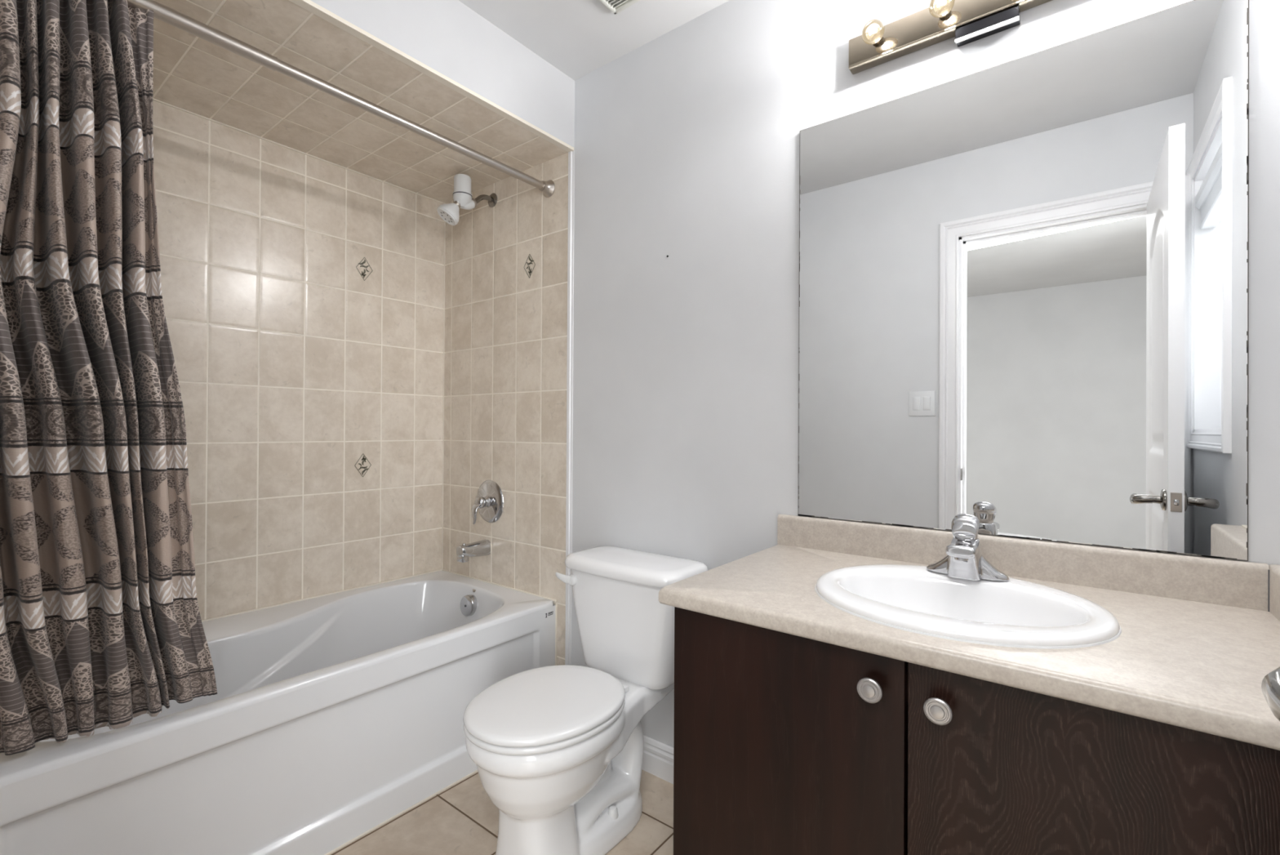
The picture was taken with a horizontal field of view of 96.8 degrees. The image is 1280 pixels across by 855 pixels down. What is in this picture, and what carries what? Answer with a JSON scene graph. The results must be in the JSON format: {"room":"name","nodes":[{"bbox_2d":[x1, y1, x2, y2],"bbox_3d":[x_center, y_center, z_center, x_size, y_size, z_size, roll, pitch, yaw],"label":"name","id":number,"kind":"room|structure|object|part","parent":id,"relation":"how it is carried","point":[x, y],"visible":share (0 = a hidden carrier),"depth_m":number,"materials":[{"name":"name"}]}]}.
{"room":"bathroom","nodes":[
{"label":"bathroom","id":0,"kind":"room"},
{"bbox_2d":[152,100,444,619],"bbox_3d":[-1.458,0.035,2.031,0.121,2.198,1.632,0,0,38],"label":"wall","id":1,"kind":"structure","parent":0,"point":[303,295],"depth_m":2.14,"materials":[{"name":"tile"}]},
{"bbox_2d":[152,97,445,568],"bbox_3d":[-1.371,-0.195,2.039,0.006,1.698,1.508,0,0,38],"label":"trim","id":2,"kind":"structure","parent":1,"relation":"attached to","point":[154,100],"depth_m":2.46,"materials":[{"name":"beige"}]},
{"bbox_2d":[310,0,574,147],"bbox_3d":[-1.086,-1.179,1.827,0.953,0.252,1.512,0,0,38],"label":"wall","id":3,"kind":"structure","parent":0,"point":[447,37],"depth_m":1.77,"materials":[{"name":"paint"}]},
{"bbox_2d":[152,0,568,203],"bbox_3d":[-1.050,-1.048,1.798,0.807,0.010,1.504,0,0,38],"label":"ceiling","id":4,"kind":"structure","parent":3,"relation":"attached to","point":[193,73],"depth_m":1.81,"materials":[{"name":"tile"}]},
{"bbox_2d":[288,0,573,151],"bbox_3d":[-0.722,-1.046,1.540,0.026,0.011,1.510,0,0,38],"label":"trim","id":5,"kind":"structure","parent":3,"relation":"attached to","point":[308,5],"depth_m":1.64,"materials":[{"name":"beige"}]},
{"bbox_2d":[329,768,673,854],"bbox_3d":[-0.328,1.167,1.216,2.910,0.060,1.752,0,0,38],"label":"floor","id":6,"kind":"structure","parent":0,"point":[461,819],"depth_m":1.61,"materials":[{"name":"tile"}]},
{"bbox_2d":[0,568,557,854],"bbox_3d":[-1.077,0.892,1.805,0.761,0.486,1.503,0,0,38],"label":"bathtub","id":7,"kind":"object","parent":6,"relation":"on","point":[331,717],"visible":0.88,"depth_m":1.55,"materials":[{"name":"white plastic"}]},
{"bbox_2d":[462,545,707,854],"bbox_3d":[-0.167,0.772,1.600,0.452,0.734,0.698,0,0,38],"label":"toilet","id":8,"kind":"object","parent":6,"relation":"on","point":[557,749],"visible":0.98,"depth_m":1.53,"materials":[{"name":"white ceramic"}]},
{"bbox_3d":[-0.245,0.740,1.499,0.366,0.017,0.439,0,0,38],"label":"seat","id":9,"kind":"part","parent":8,"relation":"part of","materials":[{"name":"white plastic"}]},
{"bbox_3d":[-0.245,0.718,1.499,0.368,0.022,0.441,0,0,38],"label":"seat lid","id":10,"kind":"part","parent":8,"relation":"part of","materials":[{"name":"white plastic"}]},
{"bbox_3d":[-0.236,0.484,1.816,0.079,0.037,0.026,0,0,20],"label":"flush lever","id":11,"kind":"part","parent":8,"relation":"part of","materials":[{"name":"white plastic"}]},
{"bbox_3d":[-0.175,0.945,1.590,0.364,0.388,0.658,0,0,38],"label":"bowl","id":12,"kind":"part","parent":8,"relation":"part of","materials":[{"name":"white ceramic"}]},
{"bbox_3d":[-0.022,0.606,1.784,0.422,0.326,0.216,0,0,38],"label":"tank","id":13,"kind":"part","parent":8,"relation":"part of","materials":[{"name":"white ceramic"}]},
{"bbox_3d":[-0.024,0.429,1.781,0.450,0.044,0.241,0,0,38],"label":"tank lid","id":14,"kind":"part","parent":8,"relation":"part of","materials":[{"name":"white ceramic"}]},
{"bbox_2d":[673,606,1279,854],"bbox_3d":[0.621,0.753,1.067,0.991,0.778,0.584,0,0,38],"label":"vanity cabinet","id":15,"kind":"object","parent":6,"relation":"on","point":[784,744],"visible":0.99,"depth_m":0.88,"materials":[{"name":"brown wood"}]},
{"bbox_3d":[0.247,0.710,1.036,0.440,0.690,0.018,0,0,38],"label":"cabinet door","id":16,"kind":"part","parent":15,"relation":"part of","materials":[{"name":"brown wood"}]},
{"bbox_3d":[0.371,0.419,0.912,0.039,0.039,0.029,0,0,38],"label":"knob","id":17,"kind":"part","parent":15,"relation":"part of","materials":[{"name":"grey metal"}]},
{"bbox_3d":[0.448,0.422,0.852,0.039,0.039,0.029,0,0,38],"label":"knob","id":18,"kind":"part","parent":15,"relation":"part of","materials":[{"name":"grey metal"}]},
{"bbox_2d":[658,513,1279,750],"bbox_3d":[0.616,0.303,1.073,1.009,0.122,0.586,0,0,38],"label":"countertop","id":19,"kind":"structure","parent":15,"relation":"on","point":[1198,640],"depth_m":0.99,"materials":[{"name":"laminate"}]},
{"bbox_2d":[814,564,1121,648],"bbox_3d":[0.587,0.387,1.076,0.495,0.151,0.459,0,0,38],"label":"sink","id":20,"kind":"object","parent":19,"relation":"in","point":[1015,612],"visible":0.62,"depth_m":1.08,"materials":[{"name":"white ceramic"}]},
{"bbox_2d":[926,513,1009,581],"bbox_3d":[0.678,0.248,1.189,0.155,0.130,0.104,0,0,38],"label":"faucet","id":21,"kind":"object","parent":19,"relation":"on","point":[964,559],"visible":1,"depth_m":1.17,"materials":[{"name":"silver metal"}]},
{"bbox_3d":[0.692,0.210,1.206,0.049,0.054,0.053,0,0,38],"label":"handle","id":22,"kind":"part","parent":21,"relation":"part of","materials":[{"name":"silver metal"}]},
{"bbox_3d":[0.598,0.711,0.763,0.440,0.690,0.018,0,0,38],"label":"cabinet door","id":23,"kind":"part","parent":15,"relation":"part of","materials":[{"name":"brown wood"}]},
{"bbox_2d":[458,0,729,80],"bbox_3d":[-0.301,-1.343,1.216,2.940,0.080,1.752,0,0,38],"label":"ceiling","id":24,"kind":"structure","parent":0,"point":[578,37],"depth_m":1.83,"materials":[{"name":"paint"}]},
{"bbox_2d":[598,0,639,14],"bbox_3d":[-0.055,-1.292,1.606,0.240,0.016,0.235,0,0,38],"label":"ceiling vent","id":25,"kind":"object","parent":24,"relation":"in","point":[624,4],"visible":1,"depth_m":1.73,"materials":[{"name":"white plastic"}]},
{"bbox_2d":[571,0,1279,746],"bbox_3d":[0.193,-0.077,1.855,2.940,2.440,0.120,0,0,38],"label":"wall","id":26,"kind":"structure","parent":0,"point":[685,437],"depth_m":1.73,"materials":[{"name":"paint"}]},
{"bbox_2d":[115,0,555,197],"bbox_3d":[-0.815,-0.930,1.613,0.067,0.067,1.503,0,0,38],"label":"curtain rod","id":27,"kind":"object","parent":26,"relation":"attached to","point":[162,12],"visible":1,"depth_m":1.51,"materials":[{"name":"silver metal"}]},
{"bbox_2d":[0,0,217,755],"bbox_3d":[-1.192,-0.161,1.171,0.183,1.619,0.527,0,0,30],"label":"shower curtain","id":28,"kind":"object","parent":27,"relation":"hanging from","point":[101,624],"visible":1,"depth_m":1.19,"materials":[{"name":"brown fabric"}]},
{"bbox_2d":[437,173,497,225],"bbox_3d":[-0.710,-0.921,2.337,0.245,0.206,0.094,1,0,-42],"label":"showerhead","id":29,"kind":"object","parent":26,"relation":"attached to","point":[462,196],"visible":1,"depth_m":2.29,"materials":[{"name":"white plastic"}]},
{"bbox_2d":[453,173,477,209],"bbox_3d":[-0.715,-0.957,2.321,0.076,0.133,0.098,0,0,38],"label":"canister","id":30,"kind":"object","parent":29,"relation":"on","point":[462,196],"depth_m":2.29,"materials":[{"name":"white plastic"}]},
{"bbox_3d":[-0.659,-0.947,2.377,0.021,0.064,0.107,0,0,38],"label":"shower arm","id":31,"kind":"part","parent":29,"relation":"part of","materials":[{"name":"silver metal"}]},
{"bbox_2d":[456,538,491,562],"bbox_3d":[-0.698,0.514,2.377,0.069,0.075,0.137,0,0,38],"label":"tub spout","id":32,"kind":"object","parent":26,"relation":"attached to","point":[483,547],"visible":1,"depth_m":2.35,"materials":[{"name":"silver metal"}]},
{"bbox_2d":[471,480,503,524],"bbox_3d":[-0.664,0.314,2.383,0.182,0.182,0.088,0,0,38],"label":"shower valve","id":33,"kind":"object","parent":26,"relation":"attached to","point":[489,501],"visible":1,"depth_m":2.38,"materials":[{"name":"silver metal"}]},
{"bbox_3d":[-0.668,0.345,2.378,0.050,0.112,0.074,0,0,38],"label":"valve lever","id":34,"kind":"part","parent":33,"relation":"part of","materials":[{"name":"silver metal"}]},
{"bbox_2d":[443,152,568,664],"bbox_3d":[-0.592,0.051,2.387,0.807,2.178,0.005,0,0,38],"label":"wall","id":35,"kind":"structure","parent":26,"relation":"attached to","point":[505,346],"depth_m":2.34,"materials":[{"name":"tile"}]},
{"bbox_2d":[564,150,574,664],"bbox_3d":[-0.265,0.052,2.131,0.027,2.178,0.007,0,0,38],"label":"trim","id":36,"kind":"structure","parent":26,"relation":"attached to","point":[571,154],"depth_m":2.13,"materials":[{"name":"paint"}]},
{"bbox_2d":[642,734,673,783],"bbox_3d":[0.071,1.088,1.856,0.845,0.108,0.013,0,0,38],"label":"baseboard","id":37,"kind":"structure","parent":26,"relation":"attached to","point":[658,757],"depth_m":1.86,"materials":[{"name":"paint"}]},
{"bbox_2d":[848,0,1053,74],"bbox_3d":[0.766,-0.949,1.275,0.599,0.110,0.102,0,0,38],"label":"vanity light","id":38,"kind":"object","parent":26,"relation":"attached to","point":[969,21],"visible":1,"depth_m":1.35,"materials":[{"name":"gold metal"}]},
{"bbox_3d":[0.577,-0.970,1.400,0.052,0.052,0.067,0,0,38],"label":"bulb","id":39,"kind":"part","parent":38,"relation":"part of","materials":[{"name":"clear glass"}]},
{"bbox_2d":[871,33,883,46],"bbox_3d":[0.593,-0.970,1.421,0.026,0.026,0.014,0,0,38],"label":"socket","id":40,"kind":"object","parent":38,"relation":"attached to","point":[877,41],"depth_m":1.42,"materials":[{"name":"gold metal"}]},
{"bbox_3d":[0.696,-0.970,1.308,0.052,0.052,0.067,0,0,38],"label":"bulb","id":41,"kind":"part","parent":38,"relation":"part of","materials":[{"name":"clear glass"}]},
{"bbox_2d":[938,5,951,20],"bbox_3d":[0.712,-0.970,1.329,0.026,0.026,0.014,0,0,38],"label":"socket","id":42,"kind":"object","parent":38,"relation":"attached to","point":[944,10],"depth_m":1.32,"materials":[{"name":"gold metal"}]},
{"bbox_2d":[797,0,1248,560],"bbox_3d":[0.784,-0.290,1.316,0.864,1.070,0.005,0,0,38],"label":"wall mirror","id":43,"kind":"object","parent":26,"relation":"attached to","point":[1024,282],"visible":0.98,"depth_m":1.23,"materials":[{"name":"silver mirror"}]},
{"bbox_2d":[777,513,1269,611],"bbox_3d":[0.764,0.288,1.318,0.943,0.083,0.018,0,0,38],"label":"backsplash","id":44,"kind":"structure","parent":26,"relation":"attached to","point":[1227,582],"depth_m":1.20,"materials":[{"name":"laminate"}]},
{"bbox_3d":[-0.822,-0.088,0.577,2.670,2.440,0.120,0,0,38],"label":"wall","id":45,"kind":"structure","parent":0,"visible":0},
{"bbox_2d":[1261,666,1279,720],"bbox_3d":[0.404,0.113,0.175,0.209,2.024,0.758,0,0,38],"label":"door handle","id":46,"kind":"object","parent":45,"relation":"in","point":[1270,685],"depth_m":0.45,"materials":[{"name":"metal"}]}
]}

